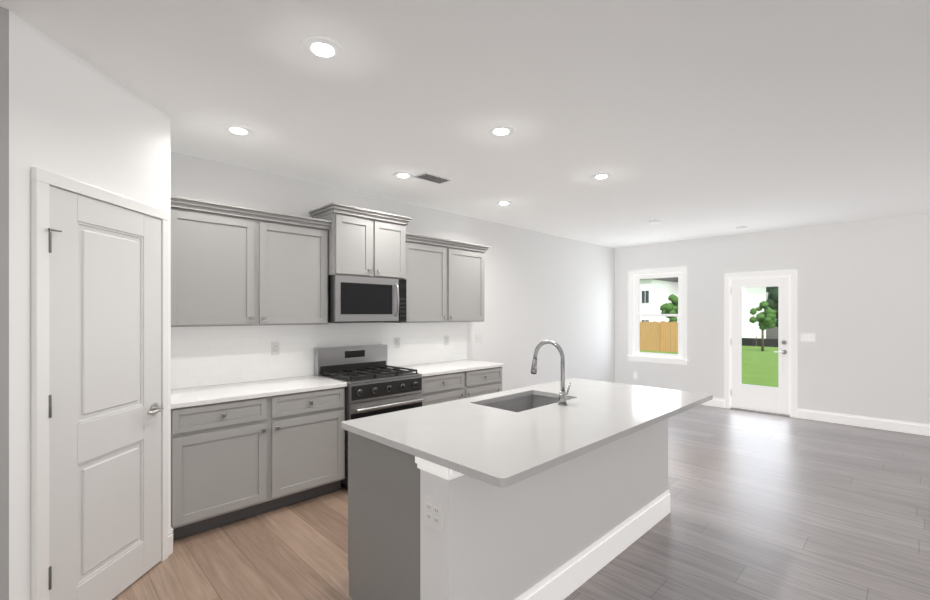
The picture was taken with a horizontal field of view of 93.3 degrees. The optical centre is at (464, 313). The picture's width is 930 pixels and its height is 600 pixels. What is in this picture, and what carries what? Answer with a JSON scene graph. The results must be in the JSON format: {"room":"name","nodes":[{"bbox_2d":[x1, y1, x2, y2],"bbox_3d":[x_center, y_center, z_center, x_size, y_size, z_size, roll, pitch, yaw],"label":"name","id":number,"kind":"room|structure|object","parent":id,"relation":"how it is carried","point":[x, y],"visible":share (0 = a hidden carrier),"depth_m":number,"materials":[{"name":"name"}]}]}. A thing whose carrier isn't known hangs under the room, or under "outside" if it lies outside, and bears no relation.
{"room":"kitchen","nodes":[
{"label":"kitchen","id":0,"kind":"room"},
{"bbox_2d":[0,7,8,599],"bbox_3d":[-2.885,0.128,0.748,2.924,2.711,0.002,0,0,-44],"label":"wall","id":1,"kind":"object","parent":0,"point":[4,13],"depth_m":1.76,"materials":[{"name":"white paint"}]},
{"bbox_2d":[9,10,170,599],"bbox_3d":[-3.122,0.128,1.473,3.601,2.711,1.365,0,0,-44],"label":"wall","id":2,"kind":"structure","parent":0,"point":[69,118],"depth_m":1.91,"materials":[{"name":"white paint"}]},
{"bbox_2d":[31,167,167,599],"bbox_3d":[-1.821,0.429,2.264,0.025,2.107,0.812,0,0,1],"label":"door frame","id":3,"kind":"structure","parent":2,"relation":"attached to","point":[42,179],"depth_m":1.89,"materials":[{"name":"white wood"}]},
{"bbox_2d":[48,186,163,599],"bbox_3d":[-1.792,0.455,2.253,0.081,2.033,0.732,0,0,1],"label":"pantry door","id":4,"kind":"structure","parent":2,"relation":"in","point":[105,408],"depth_m":2.21,"materials":[{"name":"white wood"}]},
{"bbox_2d":[168,527,172,555],"bbox_3d":[-2.648,1.415,1.083,0.591,0.135,3.691,0,0,34],"label":"baseboard","id":5,"kind":"structure","parent":2,"relation":"attached to","point":[170,534],"depth_m":2.70,"materials":[{"name":"white wood"}]},
{"bbox_2d":[171,195,331,326],"bbox_3d":[-1.736,-0.359,3.514,1.243,0.901,0.380,0,0,-44],"label":"upper cabinet","id":6,"kind":"object","parent":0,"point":[232,265],"visible":0.84,"depth_m":3.36,"materials":[{"name":"grey wood"}]},
{"bbox_2d":[171,151,614,390],"bbox_3d":[-1.084,0.128,4.521,11.058,2.711,0.140,0,0,-44],"label":"wall","id":7,"kind":"structure","parent":0,"point":[539,287],"depth_m":6.15,"materials":[{"name":"white paint"}]},
{"bbox_2d":[171,322,466,388],"bbox_3d":[-1.143,0.331,4.358,3.259,0.475,0.010,0,0,-44],"label":"tile backsplash","id":8,"kind":"structure","parent":7,"relation":"attached to","point":[208,355],"depth_m":3.89,"materials":[{"name":"white tile"}]},
{"bbox_2d":[271,342,278,354],"bbox_3d":[-1.660,0.303,3.839,0.070,0.114,0.007,0,0,-44],"label":"outlet","id":9,"kind":"object","parent":8,"relation":"attached to","point":[274,345],"visible":1,"depth_m":3.83,"materials":[{"name":"white plastic"}]},
{"bbox_2d":[395,338,399,347],"bbox_3d":[-0.731,0.313,4.748,0.070,0.114,0.007,0,0,-44],"label":"outlet","id":10,"kind":"object","parent":8,"relation":"attached to","point":[397,340],"visible":1,"depth_m":4.75,"materials":[{"name":"white plastic"}]},
{"bbox_2d":[445,335,448,344],"bbox_3d":[-0.216,0.313,5.252,0.070,0.114,0.007,0,0,-44],"label":"outlet","id":11,"kind":"object","parent":8,"relation":"attached to","point":[446,336],"visible":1,"depth_m":5.25,"materials":[{"name":"white plastic"}]},
{"bbox_2d":[309,203,412,279],"bbox_3d":[-0.982,-0.646,4.196,0.852,0.608,0.460,0,0,-44],"label":"upper cabinet","id":12,"kind":"object","parent":7,"relation":"attached to","point":[362,242],"visible":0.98,"depth_m":4.01,"materials":[{"name":"grey wood"}]},
{"bbox_2d":[328,275,405,322],"bbox_3d":[-0.977,-0.130,4.191,0.760,0.416,0.474,0,0,-44],"label":"microwave","id":13,"kind":"object","parent":12,"relation":"attached to","point":[351,299],"visible":0.98,"depth_m":4.00,"materials":[{"name":"silver metal"}]},
{"bbox_2d":[384,233,489,322],"bbox_3d":[-0.279,-0.359,4.940,1.258,0.901,0.380,0,0,-44],"label":"upper cabinet","id":14,"kind":"object","parent":7,"relation":"attached to","point":[445,277],"visible":0.87,"depth_m":4.77,"materials":[{"name":"grey wood"}]},
{"bbox_2d":[476,334,481,342],"bbox_3d":[0.183,0.313,5.659,0.116,0.114,0.007,0,0,-44],"label":"light switch","id":15,"kind":"object","parent":7,"relation":"attached to","point":[478,336],"visible":1,"depth_m":5.66,"materials":[{"name":"white plastic"}]},
{"bbox_2d":[0,0,929,248],"bbox_3d":[1.595,-1.258,1.786,11.058,0.060,7.799,0,0,-44],"label":"ceiling","id":16,"kind":"structure","parent":0,"point":[706,118],"depth_m":2.50,"materials":[{"name":"white paint"}]},
{"bbox_2d":[223,124,253,135],"bbox_3d":[-1.511,-1.224,2.929,0.184,0.008,0.184,0,0,-44],"label":"recessed light","id":17,"kind":"object","parent":16,"relation":"in","point":[239,130],"visible":1,"depth_m":2.92,"materials":[{"name":"white plastic"}]},
{"bbox_2d":[302,36,342,60],"bbox_3d":[-0.658,-1.224,2.029,0.184,0.008,0.184,0,0,-44],"label":"recessed light","id":18,"kind":"object","parent":16,"relation":"in","point":[318,47],"visible":1,"depth_m":2.02,"materials":[{"name":"white plastic"}]},
{"bbox_2d":[393,172,413,178],"bbox_3d":[-0.546,-1.224,3.874,0.184,0.008,0.184,0,0,-44],"label":"recessed light","id":19,"kind":"object","parent":16,"relation":"in","point":[402,175],"visible":1,"depth_m":3.86,"materials":[{"name":"white plastic"}]},
{"bbox_2d":[413,172,452,183],"bbox_3d":[-0.287,-1.223,3.959,0.320,0.009,0.170,0,0,-44],"label":"ceiling vent","id":20,"kind":"object","parent":16,"relation":"in","point":[426,176],"visible":1,"depth_m":3.94,"materials":[{"name":"white plastic"}]},
{"bbox_2d":[488,125,514,136],"bbox_3d":[0.243,-1.224,2.939,0.184,0.008,0.184,0,0,-44],"label":"recessed light","id":21,"kind":"object","parent":16,"relation":"in","point":[498,130],"visible":1,"depth_m":2.92,"materials":[{"name":"white plastic"}]},
{"bbox_2d":[496,201,511,204],"bbox_3d":[0.433,-1.224,4.846,0.184,0.008,0.184,0,0,-44],"label":"recessed light","id":22,"kind":"object","parent":16,"relation":"in","point":[498,202],"visible":1,"depth_m":4.84,"materials":[{"name":"white plastic"}]},
{"bbox_2d":[591,173,611,179],"bbox_3d":[1.215,-1.224,3.905,0.184,0.008,0.184,0,0,-44],"label":"recessed light","id":23,"kind":"object","parent":16,"relation":"in","point":[600,176],"visible":1,"depth_m":3.89,"materials":[{"name":"white plastic"}]},
{"bbox_2d":[649,220,660,223],"bbox_3d":[2.507,-1.213,5.787,0.140,0.030,0.140,0,0,-44],"label":"ceiling detector","id":24,"kind":"object","parent":16,"relation":"attached to","point":[651,221],"visible":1,"depth_m":5.74,"materials":[{"name":"white plastic"}]},
{"bbox_2d":[736,226,747,229],"bbox_3d":[3.905,-1.213,6.189,0.140,0.030,0.140,0,0,-44],"label":"ceiling detector","id":25,"kind":"object","parent":16,"relation":"attached to","point":[739,227],"visible":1,"depth_m":6.15,"materials":[{"name":"white plastic"}]},
{"bbox_2d":[112,405,929,599],"bbox_3d":[1.595,1.513,1.786,11.058,0.060,7.799,0,0,-44],"label":"floor","id":26,"kind":"structure","parent":0,"point":[763,506],"depth_m":2.94,"materials":[{"name":"brown wood"}]},
{"bbox_2d":[171,387,344,539],"bbox_3d":[-1.639,1.042,3.426,1.246,0.881,0.642,0,0,-44],"label":"base cabinet","id":27,"kind":"object","parent":26,"relation":"on","point":[232,461],"visible":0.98,"depth_m":3.14,"materials":[{"name":"grey wood"}]},
{"bbox_2d":[171,375,346,408],"bbox_3d":[-1.642,0.585,3.429,1.246,0.032,0.633,0,0,-44],"label":"countertop","id":28,"kind":"structure","parent":27,"relation":"on","point":[203,395],"depth_m":3.31,"materials":[{"name":"white stone"}]},
{"bbox_2d":[314,344,423,489],"bbox_3d":[-0.884,0.900,4.096,0.760,1.165,0.720,0,0,-44],"label":"range","id":29,"kind":"object","parent":26,"relation":"on","point":[373,388],"visible":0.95,"depth_m":4.00,"materials":[{"name":"silver metal"}]},
{"bbox_2d":[420,367,501,405],"bbox_3d":[-0.204,1.042,4.831,1.231,0.881,0.642,0,0,-44],"label":"base cabinet","id":30,"kind":"object","parent":26,"relation":"on","point":[441,388],"visible":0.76,"depth_m":4.57,"materials":[{"name":"grey wood"}]},
{"bbox_2d":[388,359,504,376],"bbox_3d":[-0.203,0.585,4.838,1.243,0.032,0.633,0,0,-44],"label":"countertop","id":31,"kind":"structure","parent":30,"relation":"on","point":[429,369],"depth_m":4.75,"materials":[{"name":"white stone"}]},
{"bbox_2d":[342,340,712,599],"bbox_3d":[0.550,0.824,2.710,2.282,1.317,1.128,0,0,-44],"label":"kitchen island","id":32,"kind":"object","parent":26,"relation":"on","point":[525,493],"visible":1,"depth_m":2.16,"materials":[{"name":"white stone"}]},
{"bbox_2d":[483,394,558,411],"bbox_3d":[0.405,0.711,2.909,0.702,0.218,0.422,0,0,-44],"label":"sink","id":33,"kind":"object","parent":32,"relation":"in","point":[519,402],"depth_m":3.18,"materials":[{"name":"silver metal"}]},
{"bbox_2d":[531,340,570,405],"bbox_3d":[0.554,0.367,2.846,0.107,0.403,0.276,0,0,-44],"label":"faucet","id":34,"kind":"object","parent":32,"relation":"on","point":[563,395],"depth_m":2.76,"materials":[{"name":"silver metal"}]},
{"bbox_2d":[615,213,929,424],"bbox_3d":[5.496,0.128,5.605,0.140,2.711,7.519,0,0,-44],"label":"wall","id":35,"kind":"structure","parent":0,"point":[863,287],"depth_m":6.00,"materials":[{"name":"white paint"}]},
{"bbox_2d":[627,267,687,364],"bbox_3d":[3.391,0.033,7.722,0.185,1.644,1.044,0,0,-44],"label":"window","id":36,"kind":"structure","parent":35,"relation":"in","point":[637,278],"depth_m":7.72,"materials":[{"name":"white"}]},
{"bbox_2d":[731,276,789,414],"bbox_3d":[4.420,0.458,6.603,0.113,2.007,0.758,0,0,-44],"label":"door","id":37,"kind":"structure","parent":35,"relation":"in","point":[743,396],"depth_m":6.58,"materials":[{"name":"white wood"}]},
{"bbox_2d":[724,270,796,417],"bbox_3d":[4.467,0.425,6.641,0.160,2.116,0.922,0,0,-44],"label":"door frame","id":38,"kind":"structure","parent":35,"relation":"attached to","point":[792,273],"depth_m":6.45,"materials":[{"name":"white wood"}]},
{"bbox_2d":[801,333,814,341],"bbox_3d":[4.830,0.333,6.179,0.007,0.114,0.164,0,0,-44],"label":"light switch","id":39,"kind":"object","parent":35,"relation":"attached to","point":[804,337],"visible":1,"depth_m":6.18,"materials":[{"name":"white plastic"}]},
{"bbox_2d":[701,398,929,435],"bbox_3d":[5.439,1.415,5.550,0.015,0.135,7.517,0,0,-44],"label":"baseboard","id":40,"kind":"structure","parent":35,"relation":"attached to","point":[876,423],"depth_m":5.78,"materials":[{"name":"white wood"}]},
{"label":"outside","id":41,"kind":"structure","parent":0,"visible":0},
{"bbox_2d":[640,346,777,386],"bbox_3d":[30.762,3.143,44.121,89.860,3.080,100.000,0,0,-44],"label":"ground","id":42,"kind":"structure","parent":41,"point":[759,367],"depth_m":17.38,"materials":[{"name":"green plant"}]},
{"bbox_2d":[640,277,677,321],"bbox_3d":[20.575,-1.667,60.458,10.800,10.100,15.200,0,0,-44],"label":"house","id":43,"kind":"structure","parent":42,"relation":"on","point":[654,293],"depth_m":52.76,"materials":[{"name":"white"}]},
{"bbox_2d":[640,321,677,351],"bbox_3d":[10.534,1.372,27.811,0.170,1.900,7.900,0,0,-44],"label":"fence","id":44,"kind":"object","parent":42,"relation":"on","point":[662,336],"visible":0.19,"depth_m":26.56,"materials":[{"name":"beige wood"}]},
{"bbox_2d":[660,294,677,321],"bbox_3d":[14.319,0.544,30.408,1.519,3.877,1.588,0,0,-6],"label":"trees","id":45,"kind":"object","parent":42,"relation":"on","point":[667,308],"visible":0.68,"depth_m":30.06,"materials":[{"name":"green plant"}]},
{"bbox_2d":[742,287,765,338],"bbox_3d":[32.683,-1.467,55.239,10.800,10.100,7.600,0,0,-44],"label":"house","id":46,"kind":"structure","parent":42,"relation":"on","point":[752,297],"depth_m":51.25,"materials":[{"name":"white"}]},
{"bbox_2d":[742,337,777,346],"bbox_3d":[27.287,2.570,39.318,0.090,1.000,42.060,0,0,-44],"label":"fence","id":47,"kind":"object","parent":42,"relation":"on","point":[756,341],"visible":0.05,"depth_m":39.91,"materials":[{"name":"black"}]},
{"bbox_2d":[749,301,775,350],"bbox_3d":[20.549,0.862,30.255,1.629,3.581,1.552,0,0,-44],"label":"trees","id":48,"kind":"object","parent":42,"relation":"on","point":[766,319],"visible":0.97,"depth_m":30.02,"materials":[{"name":"green plant"}]},
{"bbox_2d":[766,286,777,326],"bbox_3d":[47.897,-1.246,65.000,7.083,11.258,6.649,0,0,-44],"label":"tree","id":49,"kind":"object","parent":42,"relation":"on","point":[772,300],"visible":0.11,"depth_m":64.36,"materials":[{"name":"green plant"}]}
]}

